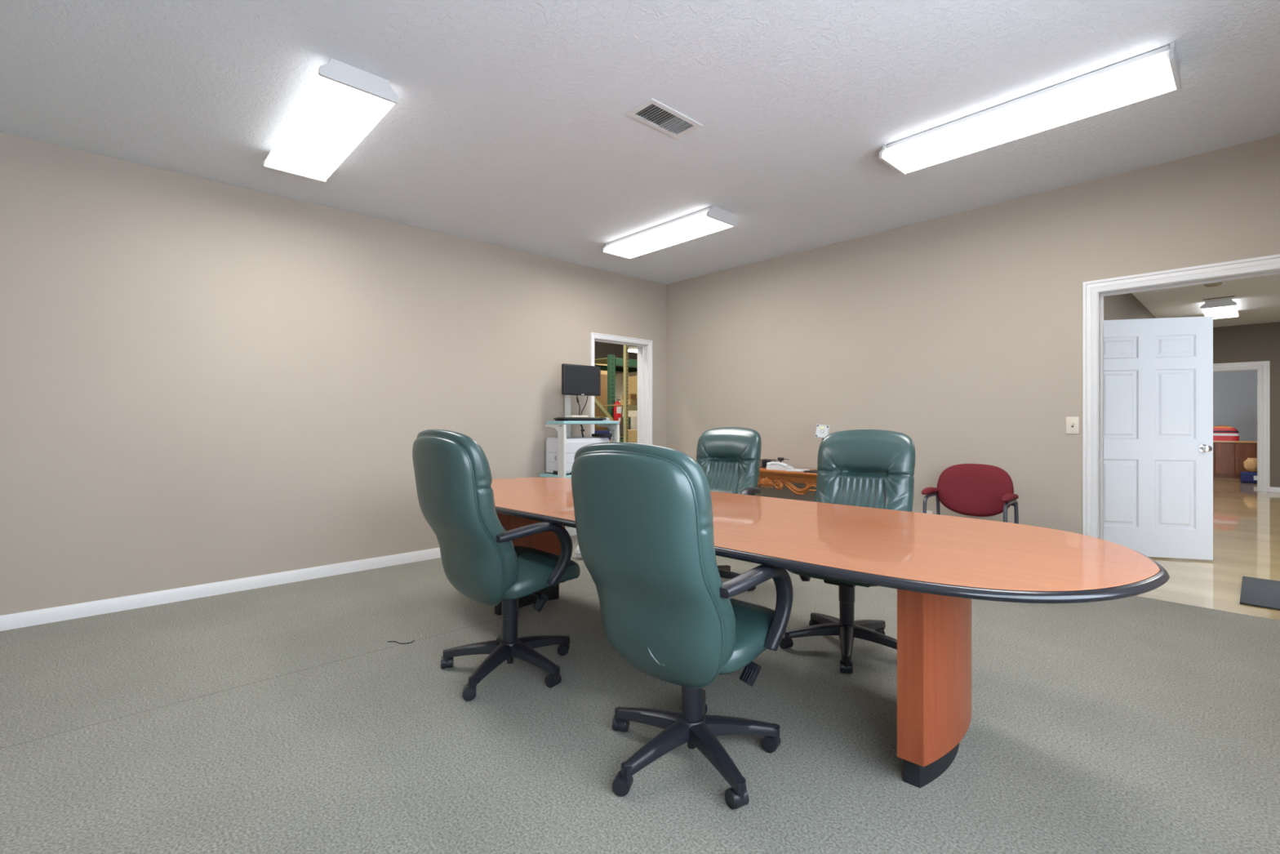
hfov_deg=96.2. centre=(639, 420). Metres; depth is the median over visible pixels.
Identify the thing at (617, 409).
fire extinguisher
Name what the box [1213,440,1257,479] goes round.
base cabinet
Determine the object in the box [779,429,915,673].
office chair
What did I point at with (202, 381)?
wall
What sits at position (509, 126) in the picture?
ceiling
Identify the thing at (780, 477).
desk
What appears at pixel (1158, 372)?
door
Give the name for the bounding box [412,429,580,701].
office chair
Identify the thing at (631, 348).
strip light
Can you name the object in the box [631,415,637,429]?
cardboard box
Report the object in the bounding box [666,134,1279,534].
wall
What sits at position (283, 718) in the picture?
floor
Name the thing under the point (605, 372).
cardboard box
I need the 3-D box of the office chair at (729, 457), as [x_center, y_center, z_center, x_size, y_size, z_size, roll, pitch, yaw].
[0.519,0.603,4.051,0.665,1.110,0.682,0,0,36]
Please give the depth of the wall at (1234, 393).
12.47 m
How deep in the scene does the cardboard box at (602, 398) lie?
11.89 m
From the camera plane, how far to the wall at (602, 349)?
16.99 m
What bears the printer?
on the stand at (563, 428)
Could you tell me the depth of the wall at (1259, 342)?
9.39 m
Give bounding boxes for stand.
[539,395,619,529]
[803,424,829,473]
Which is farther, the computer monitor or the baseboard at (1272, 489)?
the baseboard at (1272, 489)
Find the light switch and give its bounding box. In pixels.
[1066,417,1079,434]
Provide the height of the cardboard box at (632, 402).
0.076 m
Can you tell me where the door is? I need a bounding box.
[1103,315,1213,559]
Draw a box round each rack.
[594,354,637,442]
[603,345,637,442]
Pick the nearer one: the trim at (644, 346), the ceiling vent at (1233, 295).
the trim at (644, 346)
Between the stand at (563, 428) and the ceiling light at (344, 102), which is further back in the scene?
the stand at (563, 428)
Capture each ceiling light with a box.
[262,57,399,182]
[601,204,737,259]
[879,41,1181,175]
[1200,298,1239,319]
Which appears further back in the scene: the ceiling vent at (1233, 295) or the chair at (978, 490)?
the ceiling vent at (1233, 295)
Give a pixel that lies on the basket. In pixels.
(765, 460)
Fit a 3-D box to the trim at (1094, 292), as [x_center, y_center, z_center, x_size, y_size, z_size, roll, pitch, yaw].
[3.398,0.117,3.498,0.212,2.082,1.091,0,0,-43]
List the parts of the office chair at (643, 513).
backrest, tilt lever, seat, armrest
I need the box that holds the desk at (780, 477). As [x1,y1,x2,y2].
[757,465,817,494]
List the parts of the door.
knob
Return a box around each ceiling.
[0,0,1279,284]
[1132,274,1279,327]
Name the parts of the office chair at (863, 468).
tilt lever, seat, backrest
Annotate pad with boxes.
[786,468,809,471]
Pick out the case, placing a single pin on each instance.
(1220, 433)
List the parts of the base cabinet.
door, door, arched panel, door, arched panel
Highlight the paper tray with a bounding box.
[591,433,612,436]
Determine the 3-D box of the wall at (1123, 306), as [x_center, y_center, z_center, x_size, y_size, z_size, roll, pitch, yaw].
[6.119,-0.217,7.231,8.895,2.750,0.120,0,0,-43]
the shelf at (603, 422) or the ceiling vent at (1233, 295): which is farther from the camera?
the ceiling vent at (1233, 295)
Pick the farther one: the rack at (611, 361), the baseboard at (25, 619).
the rack at (611, 361)
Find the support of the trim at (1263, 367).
attached to the wall at (1259, 342)
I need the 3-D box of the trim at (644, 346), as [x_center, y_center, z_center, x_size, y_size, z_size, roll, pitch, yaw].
[-0.252,0.122,6.316,0.881,2.072,0.212,0,0,-43]
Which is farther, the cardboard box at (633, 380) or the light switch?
the cardboard box at (633, 380)
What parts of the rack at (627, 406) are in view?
post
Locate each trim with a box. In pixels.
[590,332,652,444]
[1082,253,1279,539]
[1213,360,1270,492]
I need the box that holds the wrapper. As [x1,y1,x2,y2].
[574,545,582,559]
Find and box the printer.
[546,435,609,475]
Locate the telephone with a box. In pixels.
[766,462,793,470]
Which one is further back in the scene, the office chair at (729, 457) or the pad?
the pad
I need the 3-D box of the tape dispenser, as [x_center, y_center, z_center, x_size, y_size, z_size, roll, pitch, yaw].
[1.340,0.394,5.367,0.103,0.098,0.040,0,0,24]
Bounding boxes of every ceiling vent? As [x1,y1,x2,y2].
[626,97,702,138]
[1203,295,1235,300]
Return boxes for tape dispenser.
[777,457,788,462]
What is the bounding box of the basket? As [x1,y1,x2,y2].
[760,458,776,467]
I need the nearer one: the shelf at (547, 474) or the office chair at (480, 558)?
the office chair at (480, 558)
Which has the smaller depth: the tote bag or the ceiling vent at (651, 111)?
the ceiling vent at (651, 111)
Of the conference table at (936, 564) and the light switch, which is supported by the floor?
the conference table at (936, 564)
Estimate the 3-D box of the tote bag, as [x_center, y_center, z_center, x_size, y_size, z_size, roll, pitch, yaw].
[11.415,1.058,10.704,0.243,0.200,0.300,0,0,-43]
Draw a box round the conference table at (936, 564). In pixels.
[491,477,1169,787]
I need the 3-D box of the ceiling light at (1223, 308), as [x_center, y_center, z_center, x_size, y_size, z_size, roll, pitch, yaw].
[8.096,-1.545,8.006,1.238,0.090,0.338,0,0,-43]
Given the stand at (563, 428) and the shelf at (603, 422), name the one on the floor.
the stand at (563, 428)
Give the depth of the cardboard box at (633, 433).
9.77 m
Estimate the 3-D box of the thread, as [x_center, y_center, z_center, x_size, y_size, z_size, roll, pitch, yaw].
[-1.251,1.155,2.991,0.136,0.006,0.044,0,0,-8]
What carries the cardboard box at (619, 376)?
on the rack at (611, 361)
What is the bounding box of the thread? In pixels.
[387,640,414,644]
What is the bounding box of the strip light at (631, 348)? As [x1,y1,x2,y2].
[628,346,637,352]
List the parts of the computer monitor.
casing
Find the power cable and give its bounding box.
[580,424,584,437]
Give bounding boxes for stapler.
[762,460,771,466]
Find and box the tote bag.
[1240,471,1257,483]
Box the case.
[1213,425,1239,440]
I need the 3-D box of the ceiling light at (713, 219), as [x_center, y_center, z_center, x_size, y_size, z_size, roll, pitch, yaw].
[0.205,-1.545,4.776,0.338,0.090,1.238,0,0,-43]
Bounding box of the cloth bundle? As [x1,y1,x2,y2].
[1243,457,1257,471]
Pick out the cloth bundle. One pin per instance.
(1251, 464)
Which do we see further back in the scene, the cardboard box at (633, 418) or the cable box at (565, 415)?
the cardboard box at (633, 418)
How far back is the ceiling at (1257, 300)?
7.53 m
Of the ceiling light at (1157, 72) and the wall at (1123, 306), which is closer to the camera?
the ceiling light at (1157, 72)
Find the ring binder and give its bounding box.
[594,430,610,439]
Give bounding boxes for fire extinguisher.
[613,396,622,423]
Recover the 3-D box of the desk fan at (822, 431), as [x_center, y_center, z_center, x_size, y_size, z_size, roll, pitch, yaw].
[1.558,0.236,4.897,0.180,0.414,0.260,0,0,-43]
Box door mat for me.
[1240,576,1279,609]
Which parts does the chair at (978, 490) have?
armrest, leg, backrest, armrest, leg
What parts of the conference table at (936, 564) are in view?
edge moulding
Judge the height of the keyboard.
0.031 m
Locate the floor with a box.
[0,477,1279,853]
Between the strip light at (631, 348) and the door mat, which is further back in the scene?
the strip light at (631, 348)
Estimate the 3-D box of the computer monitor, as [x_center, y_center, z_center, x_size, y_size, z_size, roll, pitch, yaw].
[-0.629,-0.285,5.614,0.450,0.502,0.233,0,0,-43]
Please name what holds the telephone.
on the desk at (780, 477)
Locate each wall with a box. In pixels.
[0,132,666,615]
[594,341,637,435]
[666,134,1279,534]
[1103,293,1156,319]
[1213,321,1279,487]
[1213,370,1257,440]
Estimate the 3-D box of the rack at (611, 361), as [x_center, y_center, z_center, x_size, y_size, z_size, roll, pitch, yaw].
[-0.402,-0.092,11.217,4.210,2.500,1.130,0,0,-43]
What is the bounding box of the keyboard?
[553,417,606,421]
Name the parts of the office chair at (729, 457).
backrest, armrest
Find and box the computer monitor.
[561,363,600,415]
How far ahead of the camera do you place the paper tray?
5.61 m
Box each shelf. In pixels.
[539,472,571,477]
[546,420,619,424]
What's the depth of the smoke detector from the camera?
6.60 m
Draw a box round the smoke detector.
[1204,281,1222,287]
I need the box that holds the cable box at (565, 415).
[564,415,588,417]
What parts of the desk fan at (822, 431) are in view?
mounting plate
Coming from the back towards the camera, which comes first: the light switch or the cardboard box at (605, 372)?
the cardboard box at (605, 372)
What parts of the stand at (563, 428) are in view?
post, post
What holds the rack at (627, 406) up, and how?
on the floor
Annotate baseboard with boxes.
[0,527,577,631]
[1270,486,1279,492]
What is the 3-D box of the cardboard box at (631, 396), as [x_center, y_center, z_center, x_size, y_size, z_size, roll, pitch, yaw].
[-0.157,-0.344,8.229,0.110,0.079,0.192,0,0,-43]
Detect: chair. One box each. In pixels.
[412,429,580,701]
[571,442,793,808]
[696,426,761,591]
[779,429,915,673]
[921,463,1018,524]
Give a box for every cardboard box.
[594,363,607,374]
[594,373,620,435]
[615,371,637,416]
[620,399,637,404]
[622,393,635,399]
[628,376,637,399]
[628,429,637,443]
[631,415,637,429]
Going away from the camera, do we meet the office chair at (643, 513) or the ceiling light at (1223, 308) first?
the office chair at (643, 513)
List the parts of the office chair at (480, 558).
backrest, armrest, tilt lever, seat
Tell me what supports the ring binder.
on the cardboard box
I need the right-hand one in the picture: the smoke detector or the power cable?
the smoke detector

